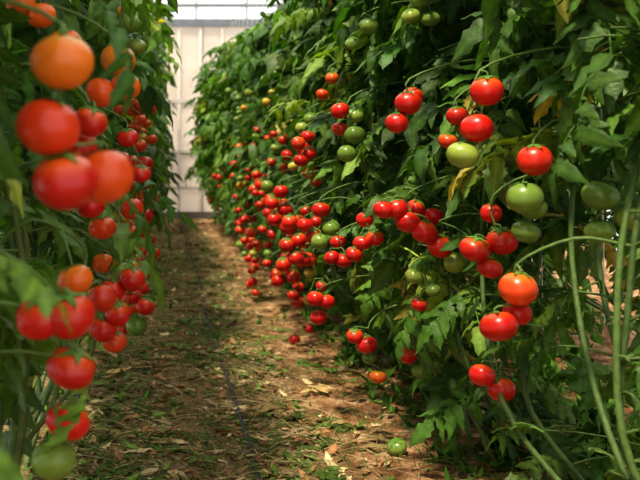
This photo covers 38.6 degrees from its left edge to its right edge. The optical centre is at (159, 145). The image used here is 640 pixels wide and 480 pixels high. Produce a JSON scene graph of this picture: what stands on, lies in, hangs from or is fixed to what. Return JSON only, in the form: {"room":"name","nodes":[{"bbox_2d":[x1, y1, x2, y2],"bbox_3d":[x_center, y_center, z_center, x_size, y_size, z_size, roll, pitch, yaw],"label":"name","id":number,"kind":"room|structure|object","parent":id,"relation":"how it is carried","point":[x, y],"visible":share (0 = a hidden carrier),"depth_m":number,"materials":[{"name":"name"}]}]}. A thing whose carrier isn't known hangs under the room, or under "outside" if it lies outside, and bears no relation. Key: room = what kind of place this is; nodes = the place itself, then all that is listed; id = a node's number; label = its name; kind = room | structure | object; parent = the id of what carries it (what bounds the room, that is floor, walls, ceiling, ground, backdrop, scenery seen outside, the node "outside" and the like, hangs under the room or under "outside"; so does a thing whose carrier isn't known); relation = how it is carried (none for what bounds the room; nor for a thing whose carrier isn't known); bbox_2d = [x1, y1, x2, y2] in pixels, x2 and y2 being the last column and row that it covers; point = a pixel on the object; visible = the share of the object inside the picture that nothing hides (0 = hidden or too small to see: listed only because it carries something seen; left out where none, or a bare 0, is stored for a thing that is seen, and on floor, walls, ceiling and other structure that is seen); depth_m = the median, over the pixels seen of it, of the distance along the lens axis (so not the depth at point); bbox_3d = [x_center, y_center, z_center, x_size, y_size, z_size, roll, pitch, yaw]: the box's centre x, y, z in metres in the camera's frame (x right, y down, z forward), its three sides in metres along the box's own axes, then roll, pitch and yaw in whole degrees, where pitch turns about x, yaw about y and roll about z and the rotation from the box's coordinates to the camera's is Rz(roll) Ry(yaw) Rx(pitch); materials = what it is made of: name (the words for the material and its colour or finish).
{"room":"greenhouse","nodes":[
{"label":"greenhouse","id":0,"kind":"room"},
{"bbox_2d":[158,27,250,211],"bbox_3d":[1.050,-0.350,12.315,6.300,2.700,0.030,0,0,0],"label":"wall","id":1,"kind":"structure","parent":0,"point":[189,36],"depth_m":12.30,"materials":[{"name":"white plastic"}]},
{"bbox_2d":[3,218,639,479],"bbox_3d":[1.000,0.997,5.490,6.400,0.086,13.980,0,0,0],"label":"ground","id":2,"kind":"structure","parent":0,"point":[320,399],"depth_m":3.67,"materials":[{"name":"soil"}]},
{"bbox_2d":[0,447,24,479],"bbox_3d":[-0.416,-0.073,0.336,0.610,2.178,1.185,0,0,16],"label":"plant","id":3,"kind":"object","parent":2,"relation":"on","point":[7,470],"visible":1,"depth_m":0.49,"materials":[{"name":"green plant"}]},
{"bbox_2d":[0,129,71,335],"bbox_3d":[-0.418,-0.063,0.692,0.740,2.149,1.003,0,0,0],"label":"plant","id":4,"kind":"object","parent":2,"relation":"on","point":[27,287],"visible":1,"depth_m":0.94,"materials":[{"name":"green plant"}]},
{"bbox_2d":[0,0,135,479],"bbox_3d":[-0.393,-0.081,1.093,0.759,2.193,0.906,0,0,-20],"label":"plant","id":5,"kind":"object","parent":2,"relation":"on","point":[64,180],"visible":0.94,"depth_m":1.20,"materials":[{"name":"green plant"}]},
{"bbox_2d":[0,0,145,447],"bbox_3d":[-0.404,-0.032,2.659,0.713,2.092,0.784,0,0,-31],"label":"plant","id":6,"kind":"object","parent":2,"relation":"on","point":[91,30],"visible":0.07,"depth_m":2.72,"materials":[{"name":"green plant"}]},
{"bbox_2d":[0,0,155,462],"bbox_3d":[-0.356,-0.078,1.829,0.826,2.186,0.897,0,0,-34],"label":"plant","id":7,"kind":"object","parent":2,"relation":"on","point":[104,330],"visible":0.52,"depth_m":1.83,"materials":[{"name":"green plant"}]},
{"bbox_2d":[0,0,164,479],"bbox_3d":[-0.363,-0.128,2.301,0.764,2.282,0.882,0,0,-8],"label":"plant","id":8,"kind":"object","parent":2,"relation":"on","point":[122,247],"visible":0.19,"depth_m":2.20,"materials":[{"name":"green plant"}]},
{"bbox_2d":[0,0,171,468],"bbox_3d":[-0.402,-0.050,1.452,0.696,2.131,1.102,0,0,15],"label":"plant","id":9,"kind":"object","parent":2,"relation":"on","point":[77,277],"visible":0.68,"depth_m":1.50,"materials":[{"name":"green plant"}]},
{"bbox_2d":[4,1,174,468],"bbox_3d":[-0.360,-0.070,3.396,0.921,2.171,0.916,0,0,-40],"label":"plant","id":10,"kind":"object","parent":2,"relation":"on","point":[164,33],"visible":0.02,"depth_m":3.29,"materials":[{"name":"green plant"}]},
{"bbox_2d":[31,0,157,406],"bbox_3d":[-0.389,-0.105,3.659,0.761,2.225,1.002,0,0,0],"label":"plant","id":11,"kind":"object","parent":2,"relation":"on","point":[116,109],"visible":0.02,"depth_m":3.66,"materials":[{"name":"green plant"}]},
{"bbox_2d":[33,6,160,395],"bbox_3d":[-0.411,-0.111,4.016,0.706,2.253,1.042,0,0,39],"label":"plant","id":12,"kind":"object","parent":2,"relation":"on","point":[141,145],"visible":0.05,"depth_m":4.03,"materials":[{"name":"green plant"}]},
{"bbox_2d":[30,0,177,437],"bbox_3d":[-0.273,-0.103,2.893,0.773,2.237,1.046,0,0,-4],"label":"plant","id":13,"kind":"object","parent":2,"relation":"on","point":[150,96],"visible":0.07,"depth_m":3.02,"materials":[{"name":"green plant"}]},
{"bbox_2d":[88,19,165,291],"bbox_3d":[-0.371,-0.127,5.554,0.865,2.283,0.870,0,0,42],"label":"plant","id":14,"kind":"object","parent":2,"relation":"on","point":[153,130],"visible":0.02,"depth_m":5.58,"materials":[{"name":"green plant"}]},
{"bbox_2d":[89,37,172,268],"bbox_3d":[-0.382,0.011,5.130,0.866,2.137,0.750,0,0,-41],"label":"plant","id":15,"kind":"object","parent":2,"relation":"on","point":[139,37],"visible":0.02,"depth_m":5.12,"materials":[{"name":"green plant"}]},
{"bbox_2d":[88,0,181,340],"bbox_3d":[-0.269,-0.103,4.434,0.766,2.232,0.909,0,0,-14],"label":"plant","id":16,"kind":"object","parent":2,"relation":"on","point":[151,139],"visible":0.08,"depth_m":4.53,"materials":[{"name":"green plant"}]},
{"bbox_2d":[104,0,174,279],"bbox_3d":[-0.302,-0.129,5.905,0.889,2.288,0.695,0,0,-37],"label":"plant","id":17,"kind":"object","parent":2,"relation":"on","point":[163,118],"visible":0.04,"depth_m":5.94,"materials":[{"name":"green plant"}]},
{"bbox_2d":[104,0,197,280],"bbox_3d":[-0.306,-0.127,4.784,1.013,2.268,0.801,0,0,0],"label":"plant","id":18,"kind":"object","parent":2,"relation":"on","point":[152,150],"visible":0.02,"depth_m":4.68,"materials":[{"name":"green plant"}]},
{"bbox_2d":[138,134,163,188],"bbox_3d":[-0.340,-0.052,6.201,0.689,2.134,1.177,0,0,-6],"label":"plant","id":19,"kind":"object","parent":2,"relation":"on","point":[158,170],"visible":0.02,"depth_m":6.03,"materials":[{"name":"green plant"}]},
{"bbox_2d":[134,19,183,250],"bbox_3d":[-0.295,-0.072,6.631,0.806,2.173,0.933,0,0,34],"label":"plant","id":20,"kind":"object","parent":2,"relation":"on","point":[171,59],"visible":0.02,"depth_m":6.66,"materials":[{"name":"green plant"}]},
{"bbox_2d":[154,79,167,182],"bbox_3d":[-0.273,-0.083,8.281,0.730,2.181,0.926,0,0,0],"label":"plant","id":21,"kind":"object","parent":2,"relation":"on","point":[161,79],"visible":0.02,"depth_m":8.38,"materials":[{"name":"green plant"}]},
{"bbox_2d":[146,16,179,211],"bbox_3d":[-0.293,-0.073,6.857,0.782,2.174,1.033,0,0,10],"label":"plant","id":22,"kind":"object","parent":2,"relation":"on","point":[169,144],"visible":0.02,"depth_m":6.96,"materials":[{"name":"green plant"}]},
{"bbox_2d":[156,78,169,154],"bbox_3d":[-0.281,-0.074,8.657,0.750,2.171,1.122,0,0,0],"label":"plant","id":23,"kind":"object","parent":2,"relation":"on","point":[162,78],"visible":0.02,"depth_m":8.84,"materials":[{"name":"green plant"}]},
{"bbox_2d":[150,63,179,199],"bbox_3d":[-0.379,-0.096,7.250,0.788,2.223,1.068,0,0,38],"label":"plant","id":24,"kind":"object","parent":2,"relation":"on","point":[165,189],"visible":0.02,"depth_m":7.34,"materials":[{"name":"green plant"}]},
{"bbox_2d":[154,50,176,210],"bbox_3d":[-0.234,-0.056,7.600,0.911,2.143,0.930,0,0,-30],"label":"plant","id":25,"kind":"object","parent":2,"relation":"on","point":[162,192],"visible":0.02,"depth_m":7.55,"materials":[{"name":"green plant"}]},
{"bbox_2d":[158,65,174,196],"bbox_3d":[-0.161,-0.135,10.580,0.696,2.287,0.881,0,0,0],"label":"plant","id":26,"kind":"object","parent":2,"relation":"on","point":[171,77],"visible":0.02,"depth_m":10.75,"materials":[{"name":"green plant"}]},
{"bbox_2d":[161,91,172,171],"bbox_3d":[-0.247,-0.045,9.695,0.777,2.114,1.137,0,0,0],"label":"plant","id":27,"kind":"object","parent":2,"relation":"on","point":[166,162],"visible":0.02,"depth_m":9.96,"materials":[{"name":"green plant"}]},
{"bbox_2d":[157,176,178,190],"bbox_3d":[-0.377,-0.129,8.992,1.069,2.288,0.819,0,0,-43],"label":"plant","id":28,"kind":"object","parent":2,"relation":"on","point":[174,181],"visible":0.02,"depth_m":8.98,"materials":[{"name":"green plant"}]},
{"bbox_2d":[163,65,174,168],"bbox_3d":[-0.213,-0.077,11.607,0.743,2.182,0.739,0,0,-11],"label":"plant","id":29,"kind":"object","parent":2,"relation":"on","point":[171,73],"visible":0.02,"depth_m":11.51,"materials":[{"name":"green plant"}]},
{"bbox_2d":[162,70,176,175],"bbox_3d":[-0.186,-0.111,11.273,0.996,2.253,0.829,0,0,-43],"label":"plant","id":30,"kind":"object","parent":2,"relation":"on","point":[172,83],"visible":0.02,"depth_m":11.46,"materials":[{"name":"green plant"}]},
{"bbox_2d":[182,67,221,224],"bbox_3d":[0.725,0.000,11.368,0.876,2.028,0.854,0,0,15],"label":"plant","id":31,"kind":"object","parent":2,"relation":"on","point":[196,108],"visible":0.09,"depth_m":11.30,"materials":[{"name":"green plant"}]},
{"bbox_2d":[187,78,219,210],"bbox_3d":[0.853,-0.010,10.976,1.100,2.052,0.890,0,0,31],"label":"plant","id":32,"kind":"object","parent":2,"relation":"on","point":[197,131],"visible":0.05,"depth_m":10.91,"materials":[{"name":"green plant"}]},
{"bbox_2d":[190,60,230,223],"bbox_3d":[0.757,-0.037,9.919,0.841,2.102,1.004,0,0,0],"label":"plant","id":33,"kind":"object","parent":2,"relation":"on","point":[205,183],"visible":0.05,"depth_m":9.98,"materials":[{"name":"green plant"}]},
{"bbox_2d":[192,60,234,221],"bbox_3d":[0.795,0.044,9.467,0.738,1.944,1.159,0,0,-24],"label":"plant","id":34,"kind":"object","parent":2,"relation":"on","point":[211,73],"visible":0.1,"depth_m":9.61,"materials":[{"name":"green plant"}]},
{"bbox_2d":[194,82,234,234],"bbox_3d":[0.768,0.053,10.577,0.711,1.912,1.145,0,0,0],"label":"plant","id":35,"kind":"object","parent":2,"relation":"on","point":[199,125],"visible":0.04,"depth_m":10.56,"materials":[{"name":"green plant"}]},
{"bbox_2d":[191,66,244,228],"bbox_3d":[0.737,-0.040,10.209,0.742,2.109,0.973,0,0,6],"label":"plant","id":36,"kind":"object","parent":2,"relation":"on","point":[197,161],"visible":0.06,"depth_m":10.21,"materials":[{"name":"green plant"}]},
{"bbox_2d":[153,0,284,217],"bbox_3d":[1.050,-0.911,5.638,6.336,3.822,13.324,0,0,0],"label":"frame","id":37,"kind":"object","parent":2,"relation":"on","point":[178,23],"visible":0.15,"depth_m":12.26,"materials":[{"name":"grey metal"}]},
{"bbox_2d":[180,219,260,479],"bbox_3d":[0.285,1.002,6.140,0.038,0.066,11.881,0,0,0],"label":"pipe","id":38,"kind":"object","parent":2,"relation":"on","point":[205,308],"visible":0.77,"depth_m":3.62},
{"bbox_2d":[199,47,260,253],"bbox_3d":[0.814,-0.035,8.743,0.873,2.089,1.093,0,0,0],"label":"plant","id":39,"kind":"object","parent":2,"relation":"on","point":[214,86],"visible":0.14,"depth_m":8.81,"materials":[{"name":"green plant"}]},
{"bbox_2d":[203,63,258,237],"bbox_3d":[0.839,0.006,9.159,0.772,2.005,1.085,0,0,0],"label":"plant","id":40,"kind":"object","parent":2,"relation":"on","point":[218,171],"visible":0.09,"depth_m":9.24,"materials":[{"name":"green plant"}]},
{"bbox_2d":[208,41,264,256],"bbox_3d":[0.845,0.000,8.459,0.767,2.032,1.091,0,0,-39],"label":"plant","id":41,"kind":"object","parent":2,"relation":"on","point":[220,142],"visible":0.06,"depth_m":8.54,"materials":[{"name":"green plant"}]},
{"bbox_2d":[201,28,277,259],"bbox_3d":[0.894,-0.008,7.725,0.938,2.048,0.804,0,0,37],"label":"plant","id":42,"kind":"object","parent":2,"relation":"on","point":[226,122],"visible":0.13,"depth_m":7.72,"materials":[{"name":"green plant"}]},
{"bbox_2d":[213,41,273,258],"bbox_3d":[0.881,0.000,7.979,0.788,2.019,0.952,0,0,0],"label":"plant","id":43,"kind":"object","parent":2,"relation":"on","point":[224,74],"visible":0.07,"depth_m":8.12,"materials":[{"name":"green plant"}]},
{"bbox_2d":[219,58,277,260],"bbox_3d":[0.846,0.023,7.375,0.731,2.067,0.901,0,0,0],"label":"plant","id":44,"kind":"object","parent":2,"relation":"on","point":[224,195],"visible":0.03,"depth_m":7.30,"materials":[{"name":"green plant"}]},
{"bbox_2d":[223,19,279,256],"bbox_3d":[0.909,-0.006,7.033,0.793,2.041,0.836,0,0,13],"label":"plant","id":45,"kind":"object","parent":2,"relation":"on","point":[235,119],"visible":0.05,"depth_m":7.01,"materials":[{"name":"green plant"}]},
{"bbox_2d":[228,38,291,253],"bbox_3d":[0.913,0.015,6.671,0.803,1.998,0.807,0,0,36],"label":"plant","id":46,"kind":"object","parent":2,"relation":"on","point":[246,58],"visible":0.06,"depth_m":6.61,"materials":[{"name":"green plant"}]},
{"bbox_2d":[216,20,319,291],"bbox_3d":[0.920,0.071,5.961,0.995,1.879,0.803,0,0,39],"label":"plant","id":47,"kind":"object","parent":2,"relation":"on","point":[263,44],"visible":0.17,"depth_m":6.01,"materials":[{"name":"green plant"}]},
{"bbox_2d":[225,6,350,300],"bbox_3d":[0.879,0.046,5.590,0.808,1.938,0.894,0,0,16],"label":"plant","id":48,"kind":"object","parent":2,"relation":"on","point":[250,232],"visible":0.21,"depth_m":5.59,"materials":[{"name":"green plant"}]},
{"bbox_2d":[228,2,349,296],"bbox_3d":[0.867,-0.007,6.151,0.707,2.046,1.190,0,0,-5],"label":"plant","id":49,"kind":"object","parent":2,"relation":"on","point":[248,92],"visible":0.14,"depth_m":6.33,"materials":[{"name":"green plant"}]},
{"bbox_2d":[288,334,299,343],"bbox_3d":[0.680,0.978,4.500,0.059,0.053,0.060,0,0,0],"label":"tomato","id":50,"kind":"object","parent":2,"relation":"on","point":[293,339],"visible":1,"depth_m":4.48,"materials":[{"name":"red food"}]},
{"bbox_2d":[304,324,313,332],"bbox_3d":[0.800,0.976,4.750,0.061,0.051,0.058,0,0,0],"label":"tomato","id":51,"kind":"object","parent":2,"relation":"on","point":[308,329],"visible":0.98,"depth_m":4.73,"materials":[{"name":"red food"}]},
{"bbox_2d":[248,0,371,311],"bbox_3d":[1.034,-0.001,5.133,0.847,2.037,1.073,0,0,-38],"label":"plant","id":52,"kind":"object","parent":2,"relation":"on","point":[252,189],"visible":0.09,"depth_m":5.22,"materials":[{"name":"green plant"}]},
{"bbox_2d":[251,0,388,334],"bbox_3d":[0.927,0.006,4.831,0.804,2.008,1.022,0,0,0],"label":"plant","id":53,"kind":"object","parent":2,"relation":"on","point":[281,49],"visible":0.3,"depth_m":4.89,"materials":[{"name":"green plant"}]},
{"bbox_2d":[21,220,636,479],"bbox_3d":[0.500,0.995,7.026,2.110,0.111,9.630,0,0,0],"label":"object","id":54,"kind":"structure","parent":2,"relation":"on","point":[304,444],"depth_m":3.42,"materials":[{"name":"brown soil"}]},
{"bbox_2d":[256,0,411,355],"bbox_3d":[1.001,0.015,4.521,0.941,2.022,0.894,0,0,-44],"label":"plant","id":55,"kind":"object","parent":2,"relation":"on","point":[296,301],"visible":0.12,"depth_m":4.49,"materials":[{"name":"green plant"}]},
{"bbox_2d":[29,242,639,479],"bbox_3d":[0.779,0.955,5.481,2.622,0.165,7.080,0,0,0],"label":"fallen leaves","id":56,"kind":"object","parent":2,"relation":"on","point":[504,462],"visible":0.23,"depth_m":3.40,"materials":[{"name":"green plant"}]},
{"bbox_2d":[263,0,453,377],"bbox_3d":[0.983,-0.036,4.182,1.187,2.101,0.788,0,0,41],"label":"plant","id":57,"kind":"object","parent":2,"relation":"on","point":[302,16],"visible":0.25,"depth_m":4.12,"materials":[{"name":"green plant"}]},
{"bbox_2d":[264,0,489,400],"bbox_3d":[0.967,-0.007,3.796,1.039,2.042,0.792,0,0,11],"label":"plant","id":58,"kind":"object","parent":2,"relation":"on","point":[282,264],"visible":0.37,"depth_m":3.72,"materials":[{"name":"green plant"}]},
{"bbox_2d":[387,436,406,455],"bbox_3d":[0.773,0.981,2.900,0.065,0.058,0.066,0,0,0],"label":"tomato","id":59,"kind":"object","parent":2,"relation":"on","point":[400,447],"visible":1,"depth_m":2.88,"materials":[{"name":"green food"}]},
{"bbox_2d":[279,0,528,460],"bbox_3d":[0.836,-0.024,3.260,0.772,2.081,1.060,0,0,5],"label":"plant","id":60,"kind":"object","parent":2,"relation":"on","point":[318,240],"visible":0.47,"depth_m":3.34,"materials":[{"name":"green plant"}]},
{"bbox_2d":[307,0,578,470],"bbox_3d":[0.923,-0.012,3.062,0.787,2.053,0.813,0,0,-12],"label":"plant","id":61,"kind":"object","parent":2,"relation":"on","point":[366,344],"visible":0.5,"depth_m":2.98,"materials":[{"name":"green plant"}]},
{"bbox_2d":[335,297,550,479],"bbox_3d":[1.120,0.975,6.140,0.038,0.067,11.881,0,0,0],"label":"pipe","id":62,"kind":"object","parent":2,"relation":"on","point":[468,415],"visible":0.03,"depth_m":3.09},
{"bbox_2d":[345,0,639,479],"bbox_3d":[1.002,-0.001,2.653,0.674,2.032,1.016,0,0,-28],"label":"plant","id":63,"kind":"object","parent":2,"relation":"on","point":[439,19],"visible":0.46,"depth_m":2.65,"materials":[{"name":"green plant"}]},
{"bbox_2d":[373,0,639,479],"bbox_3d":[1.000,0.039,2.400,0.851,1.952,0.948,0,0,-21],"label":"plant","id":64,"kind":"object","parent":2,"relation":"on","point":[486,296],"visible":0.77,"depth_m":2.32,"materials":[{"name":"green plant"}]},
{"bbox_2d":[446,0,639,479],"bbox_3d":[1.032,-0.037,1.935,0.806,2.108,1.188,0,0,0],"label":"plant","id":65,"kind":"object","parent":2,"relation":"on","point":[526,198],"visible":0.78,"depth_m":1.96,"materials":[{"name":"green plant"}]},
{"bbox_2d":[489,93,605,333],"bbox_3d":[1.939,-0.017,4.752,0.698,2.217,0.946,0,0,0],"label":"plant","id":66,"kind":"object","parent":2,"relation":"on","point":[555,283],"visible":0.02,"depth_m":4.54,"materials":[{"name":"green plant"}]},
{"bbox_2d":[490,2,622,337],"bbox_3d":[1.961,-0.051,4.302,0.807,2.120,1.085,0,0,0],"label":"plant","id":67,"kind":"object","parent":2,"relation":"on","point":[548,270],"visible":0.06,"depth_m":4.22,"materials":[{"name":"green plant"}]},
{"bbox_2d":[479,0,639,479],"bbox_3d":[0.998,-0.026,1.605,0.619,2.077,0.911,0,0,-37],"label":"plant","id":68,"kind":"object","parent":2,"relation":"on","point":[519,290],"visible":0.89,"depth_m":1.67,"materials":[{"name":"green plant"}]},
{"bbox_2d":[505,0,623,351],"bbox_3d":[2.019,0.033,3.951,0.739,2.020,1.096,0,0,-28],"label":"plant","id":69,"kind":"object","parent":2,"relation":"on","point":[546,259],"visible":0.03,"depth_m":3.94,"materials":[{"name":"green plant"}]},
{"bbox_2d":[530,17,639,371],"bbox_3d":[1.996,0.039,3.709,0.850,1.953,0.931,0,0,22],"label":"plant","id":70,"kind":"object","parent":2,"relation":"on","point":[636,300],"visible":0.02,"depth_m":3.66,"materials":[{"name":"green plant"}]},
{"bbox_2d":[577,17,639,397],"bbox_3d":[1.965,-0.014,3.444,0.694,2.056,0.764,0,0,6],"label":"plant","id":71,"kind":"object","parent":2,"relation":"on","point":[620,189],"visible":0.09,"depth_m":3.40,"materials":[{"name":"green plant"}]},
{"bbox_2d":[622,95,639,138],"bbox_3d":[1.087,-0.022,1.231,0.748,2.068,0.640,0,0,11],"label":"plant","id":72,"kind":"object","parent":2,"relation":"on","point":[633,124],"visible":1,"depth_m":1.49,"materials":[{"name":"green plant"}]},
{"bbox_2d":[218,0,604,325],"bbox_3d":[0.791,-0.526,5.750,2.478,1.853,12.500,0,0,0],"label":"twine","id":73,"kind":"object","parent":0,"point":[247,0],"visible":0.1,"depth_m":2.34,"materials":[{"name":"white"}]}
]}

